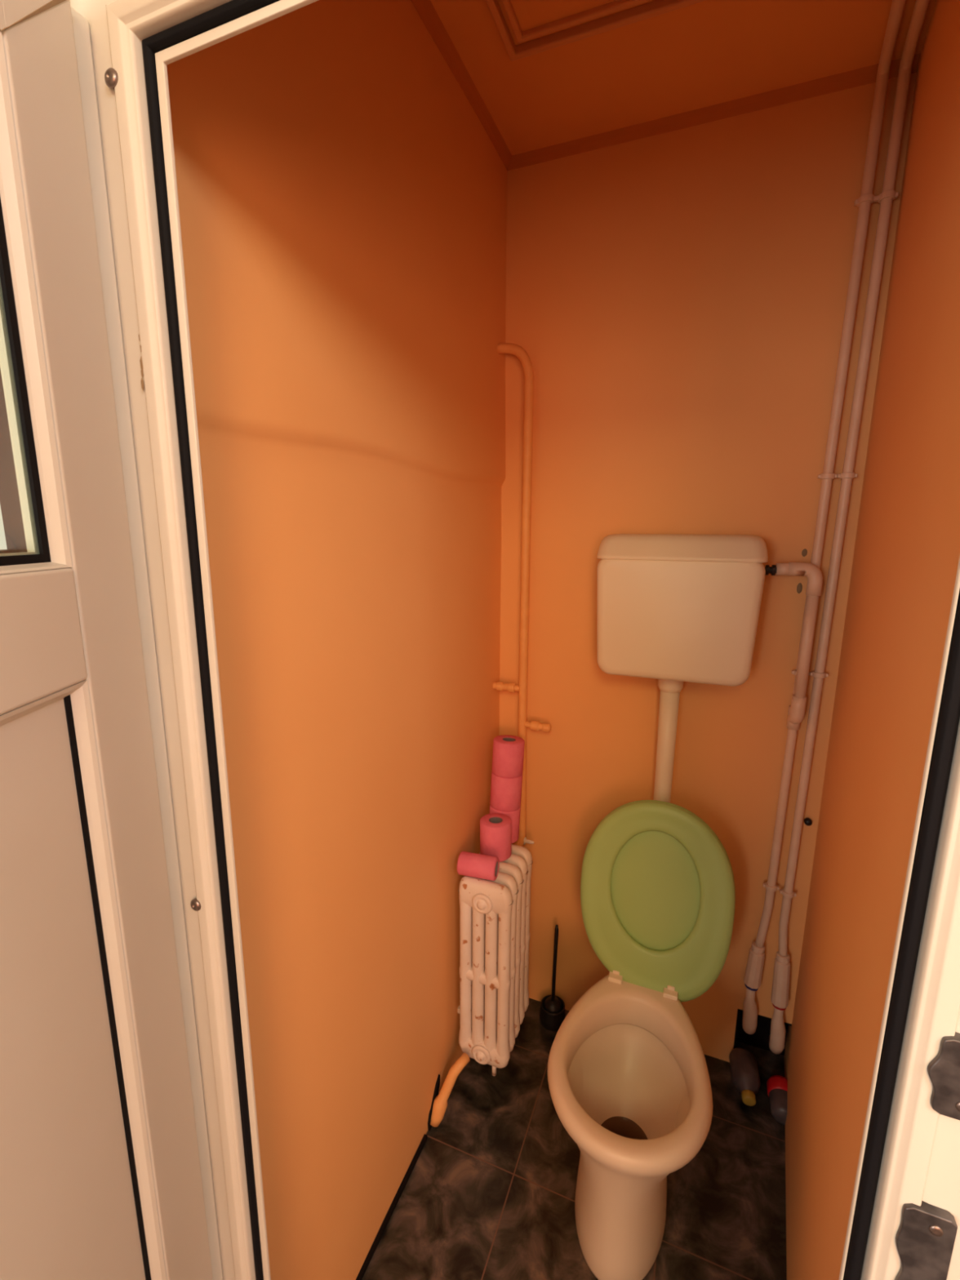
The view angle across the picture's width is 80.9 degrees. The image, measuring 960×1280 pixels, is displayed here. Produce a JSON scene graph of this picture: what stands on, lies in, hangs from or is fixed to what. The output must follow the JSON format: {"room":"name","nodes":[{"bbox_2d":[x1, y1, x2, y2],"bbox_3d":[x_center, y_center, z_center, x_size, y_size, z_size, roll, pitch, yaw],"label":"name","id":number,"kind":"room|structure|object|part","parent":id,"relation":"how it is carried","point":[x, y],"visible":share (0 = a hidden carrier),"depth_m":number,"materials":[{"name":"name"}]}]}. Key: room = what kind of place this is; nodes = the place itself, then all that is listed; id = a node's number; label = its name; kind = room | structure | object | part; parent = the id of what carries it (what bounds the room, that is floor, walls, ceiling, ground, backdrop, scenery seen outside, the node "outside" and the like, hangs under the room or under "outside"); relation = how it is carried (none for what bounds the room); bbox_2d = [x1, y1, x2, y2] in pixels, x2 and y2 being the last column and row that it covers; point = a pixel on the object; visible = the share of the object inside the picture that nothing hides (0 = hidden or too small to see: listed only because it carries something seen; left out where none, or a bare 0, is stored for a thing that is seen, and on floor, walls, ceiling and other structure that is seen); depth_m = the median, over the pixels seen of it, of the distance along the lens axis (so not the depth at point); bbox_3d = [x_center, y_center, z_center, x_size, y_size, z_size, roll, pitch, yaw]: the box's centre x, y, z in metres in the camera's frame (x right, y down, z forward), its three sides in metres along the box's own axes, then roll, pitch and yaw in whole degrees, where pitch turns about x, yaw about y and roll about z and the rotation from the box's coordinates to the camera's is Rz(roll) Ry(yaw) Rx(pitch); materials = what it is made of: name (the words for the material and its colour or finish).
{"room":"toilet room","nodes":[
{"label":"toilet room","id":0,"kind":"room"},
{"bbox_2d":[166,0,506,1279],"bbox_3d":[-0.179,0.038,1.195,0.110,2.502,1.110,5,12,21],"label":"wall","id":1,"kind":"structure","parent":0,"point":[342,196],"depth_m":0.94,"materials":[{"name":"orange paint"}]},
{"bbox_2d":[355,1133,426,1279],"bbox_3d":[-0.242,1.310,1.175,0.008,0.012,0.560,5,12,21],"label":"baseboard","id":2,"kind":"structure","parent":1,"relation":"attached to","point":[401,1188],"depth_m":1.27,"materials":[{"name":"black"}]},
{"bbox_2d":[430,1053,470,1127],"bbox_3d":[-0.081,1.175,1.469,0.119,0.158,0.037,-6,13,-29],"label":"pipe","id":3,"kind":"object","parent":1,"relation":"attached to","point":[440,1104],"visible":0.99,"depth_m":1.46,"materials":[{"name":"orange paint"}]},
{"bbox_2d":[457,844,533,1075],"bbox_3d":[0.030,0.873,1.561,0.180,0.571,0.244,5,12,21],"label":"radiator","id":4,"kind":"object","parent":1,"relation":"attached to","point":[495,915],"visible":0.88,"depth_m":1.47,"materials":[{"name":"metal"}]},
{"bbox_2d":[457,851,499,880],"bbox_3d":[-0.005,0.578,1.441,0.098,0.057,0.057,4,11,16],"label":"toilet roll","id":5,"kind":"object","parent":4,"relation":"on","point":[468,864],"visible":1,"depth_m":1.42,"materials":[{"name":"pink paper"}]},
{"bbox_2d":[480,813,511,862],"bbox_3d":[0.043,0.537,1.534,0.088,0.102,0.088,5,12,21],"label":"toilet roll","id":6,"kind":"object","parent":4,"relation":"on","point":[495,828],"visible":0.91,"depth_m":1.50,"materials":[{"name":"pink paper"}]},
{"bbox_2d":[488,804,520,843],"bbox_3d":[0.070,0.520,1.614,0.090,0.102,0.094,5,12,21],"label":"toilet roll","id":7,"kind":"object","parent":4,"relation":"on","point":[514,815],"visible":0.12,"depth_m":1.58,"materials":[{"name":"pink paper"}]},
{"bbox_2d":[489,772,522,811],"bbox_3d":[0.074,0.423,1.601,0.090,0.102,0.094,5,12,21],"label":"toilet roll","id":8,"kind":"object","parent":7,"relation":"on","point":[505,793],"visible":0.72,"depth_m":1.56,"materials":[{"name":"pink paper"}]},
{"bbox_2d":[491,734,524,777],"bbox_3d":[0.079,0.327,1.588,0.090,0.102,0.094,5,12,21],"label":"toilet roll","id":9,"kind":"object","parent":8,"relation":"on","point":[508,755],"visible":1,"depth_m":1.55,"materials":[{"name":"pink paper"}]},
{"bbox_2d":[493,342,551,846],"bbox_3d":[0.103,-0.070,1.544,0.185,1.415,0.114,5,12,21],"label":"pipe","id":10,"kind":"object","parent":1,"relation":"attached to","point":[517,350],"visible":0.89,"depth_m":1.55,"materials":[{"name":"metal"}]},
{"bbox_2d":[523,836,533,844],"bbox_3d":[0.142,0.606,1.695,0.041,0.023,0.023,5,12,21],"label":"valve","id":11,"kind":"object","parent":10,"relation":"attached to","point":[525,841],"depth_m":1.69,"materials":[{"name":"paint"}]},
{"bbox_2d":[361,998,786,1279],"bbox_3d":[-0.158,1.558,0.200,3.400,0.100,3.900,5,12,21],"label":"floor","id":12,"kind":"structure","parent":0,"point":[489,1193],"depth_m":1.32,"materials":[{"name":"tile"}]},
{"bbox_2d":[539,924,565,1031],"bbox_3d":[0.229,1.033,1.743,0.082,0.345,0.082,5,12,21],"label":"toilet brush","id":13,"kind":"object","parent":12,"relation":"on","point":[552,1011],"visible":0.98,"depth_m":1.74,"materials":[{"name":"black plastic"}]},
{"bbox_3d":[0.231,1.004,1.734,0.012,0.285,0.018,-4,12,-23],"label":"handle","id":14,"kind":"part","parent":13,"relation":"part of","materials":[{"name":"black plastic"}]},
{"bbox_2d":[547,800,735,1279],"bbox_3d":[0.369,0.868,1.289,0.374,0.843,0.595,5,12,21],"label":"toilet","id":15,"kind":"object","parent":12,"relation":"on","point":[628,1079],"visible":1,"depth_m":1.36,"materials":[{"name":"ceramic"}]},
{"bbox_3d":[0.337,1.093,1.292,0.338,0.400,0.498,5,12,21],"label":"bowl","id":16,"kind":"part","parent":15,"relation":"part of","materials":[{"name":"ceramic"}]},
{"bbox_3d":[0.444,0.653,1.436,0.374,0.473,0.121,5,12,21],"label":"lid","id":17,"kind":"part","parent":15,"relation":"part of","materials":[{"name":"green plastic"}]},
{"bbox_2d":[728,1047,760,1106],"bbox_3d":[0.730,1.201,1.547,0.072,0.078,0.133,4,11,16],"label":"bottle","id":18,"kind":"object","parent":12,"relation":"on","point":[744,1073],"visible":1,"depth_m":1.53,"materials":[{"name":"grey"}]},
{"bbox_2d":[766,1075,787,1124],"bbox_3d":[0.805,1.224,1.500,0.068,0.074,0.100,5,12,21],"label":"bottle","id":19,"kind":"object","parent":12,"relation":"on","point":[776,1085],"visible":0.72,"depth_m":1.49,"materials":[{"name":"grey plastic"}]},
{"bbox_2d":[430,0,936,155],"bbox_3d":[0.366,-1.139,0.767,1.255,0.100,1.270,5,12,21],"label":"ceiling","id":20,"kind":"structure","parent":0,"point":[706,53],"depth_m":1.12,"materials":[{"name":"paint"}]},
{"bbox_2d":[484,0,705,61],"bbox_3d":[0.209,-1.074,0.727,0.567,0.018,0.617,5,12,21],"label":"ceiling hatch","id":21,"kind":"object","parent":20,"relation":"attached to","point":[529,20],"visible":1,"depth_m":1.02,"materials":[{"name":"brown paint"}]},
{"bbox_3d":[0.208,-1.079,0.722,0.495,0.006,0.538,5,12,21],"label":"panel","id":22,"kind":"part","parent":21,"relation":"part of","materials":[{"name":"paint"}]},
{"bbox_3d":[0.208,-1.074,0.723,0.517,0.016,0.560,5,12,21],"label":"moulding","id":23,"kind":"part","parent":21,"relation":"part of","materials":[{"name":"brown paint"}]},
{"bbox_2d":[499,72,916,1062],"bbox_3d":[0.573,-0.022,1.526,1.255,2.502,0.123,5,12,21],"label":"wall","id":24,"kind":"structure","parent":0,"point":[676,300],"depth_m":1.42,"materials":[{"name":"orange paint"}]},
{"bbox_2d":[596,533,776,802],"bbox_3d":[0.500,0.324,1.476,0.417,1.182,0.150,5,12,21],"label":"toilet cistern","id":25,"kind":"object","parent":24,"relation":"attached to","point":[673,610],"visible":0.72,"depth_m":1.34,"materials":[{"name":"beige plastic"}]},
{"bbox_3d":[0.487,-0.059,1.408,0.379,0.302,0.150,5,12,21],"label":"tank","id":26,"kind":"part","parent":25,"relation":"part of","materials":[{"name":"beige plastic"}]},
{"bbox_3d":[0.487,-0.227,1.375,0.384,0.062,0.150,5,12,21],"label":"cistern lid","id":27,"kind":"part","parent":25,"relation":"part of","materials":[{"name":"beige plastic"}]},
{"bbox_2d":[804,817,812,826],"bbox_3d":[0.838,0.464,1.438,0.018,0.018,0.017,5,12,21],"label":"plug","id":28,"kind":"object","parent":24,"relation":"attached to","point":[807,821],"visible":1,"depth_m":1.43,"materials":[{"name":"black plastic"}]},
{"bbox_2d":[784,0,959,1279],"bbox_3d":[0.695,0.101,0.898,0.119,2.502,1.197,6,12,27],"label":"wall","id":29,"kind":"structure","parent":0,"point":[906,555],"depth_m":0.86,"materials":[{"name":"orange paint"}]},
{"bbox_2d":[410,0,920,170],"bbox_3d":[0.276,-1.085,0.793,0.878,0.022,1.072,5,12,21],"label":"trim","id":30,"kind":"structure","parent":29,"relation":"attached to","point":[425,9],"depth_m":1.23,"materials":[{"name":"orange paint"}]},
{"bbox_2d":[742,0,906,1034],"bbox_3d":[0.597,0.059,0.963,0.116,2.321,0.982,5,12,21],"label":"pipe","id":31,"kind":"object","parent":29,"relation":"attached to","point":[754,966],"visible":1,"depth_m":1.29,"materials":[{"name":"beige metal"}]},
{"bbox_2d":[768,0,929,1053],"bbox_3d":[0.616,0.076,0.960,0.062,2.352,0.983,6,12,27],"label":"pipe","id":32,"kind":"object","parent":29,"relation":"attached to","point":[781,974],"visible":1,"depth_m":1.27,"materials":[{"name":"beige metal"}]},
{"bbox_3d":[0.643,0.168,0.299,2.200,2.600,0.135,5,12,21],"label":"wall","id":33,"kind":"structure","parent":0,"visible":0},
{"bbox_2d":[0,0,222,1279],"bbox_3d":[-0.353,0.463,0.390,0.050,1.955,0.648,-1,11,-4],"label":"door","id":34,"kind":"structure","parent":33,"relation":"in","point":[105,1167],"depth_m":0.48,"materials":[{"name":"beige plastic"}]},
{"bbox_3d":[-0.346,-0.441,0.189,0.039,0.097,0.598,0,11,-4],"label":"rail","id":35,"kind":"part","parent":34,"relation":"part of","materials":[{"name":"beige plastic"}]},
{"bbox_3d":[-0.349,0.026,0.280,0.041,0.098,0.412,0,11,-4],"label":"rail","id":36,"kind":"part","parent":34,"relation":"part of","materials":[{"name":"beige plastic"}]},
{"bbox_3d":[-0.355,0.686,0.409,0.021,1.266,0.386,0,11,-4],"label":"panel","id":37,"kind":"part","parent":34,"relation":"part of","materials":[{"name":"beige plastic"}]},
{"bbox_2d":[70,0,959,1279],"bbox_3d":[0.002,0.409,0.561,0.810,2.019,0.043,5,12,21],"label":"door frame","id":38,"kind":"structure","parent":33,"relation":"attached to","point":[904,1222],"depth_m":0.52,"materials":[{"name":"beige plastic"}]},
{"bbox_3d":[0.328,0.457,0.420,0.033,0.086,0.009,5,12,21],"label":"strike plate","id":39,"kind":"part","parent":38,"relation":"part of","materials":[{"name":"metal"}]},
{"bbox_3d":[0.329,0.301,0.389,0.034,0.062,0.009,5,12,21],"label":"strike plate","id":40,"kind":"part","parent":38,"relation":"part of","materials":[{"name":"metal"}]}
]}

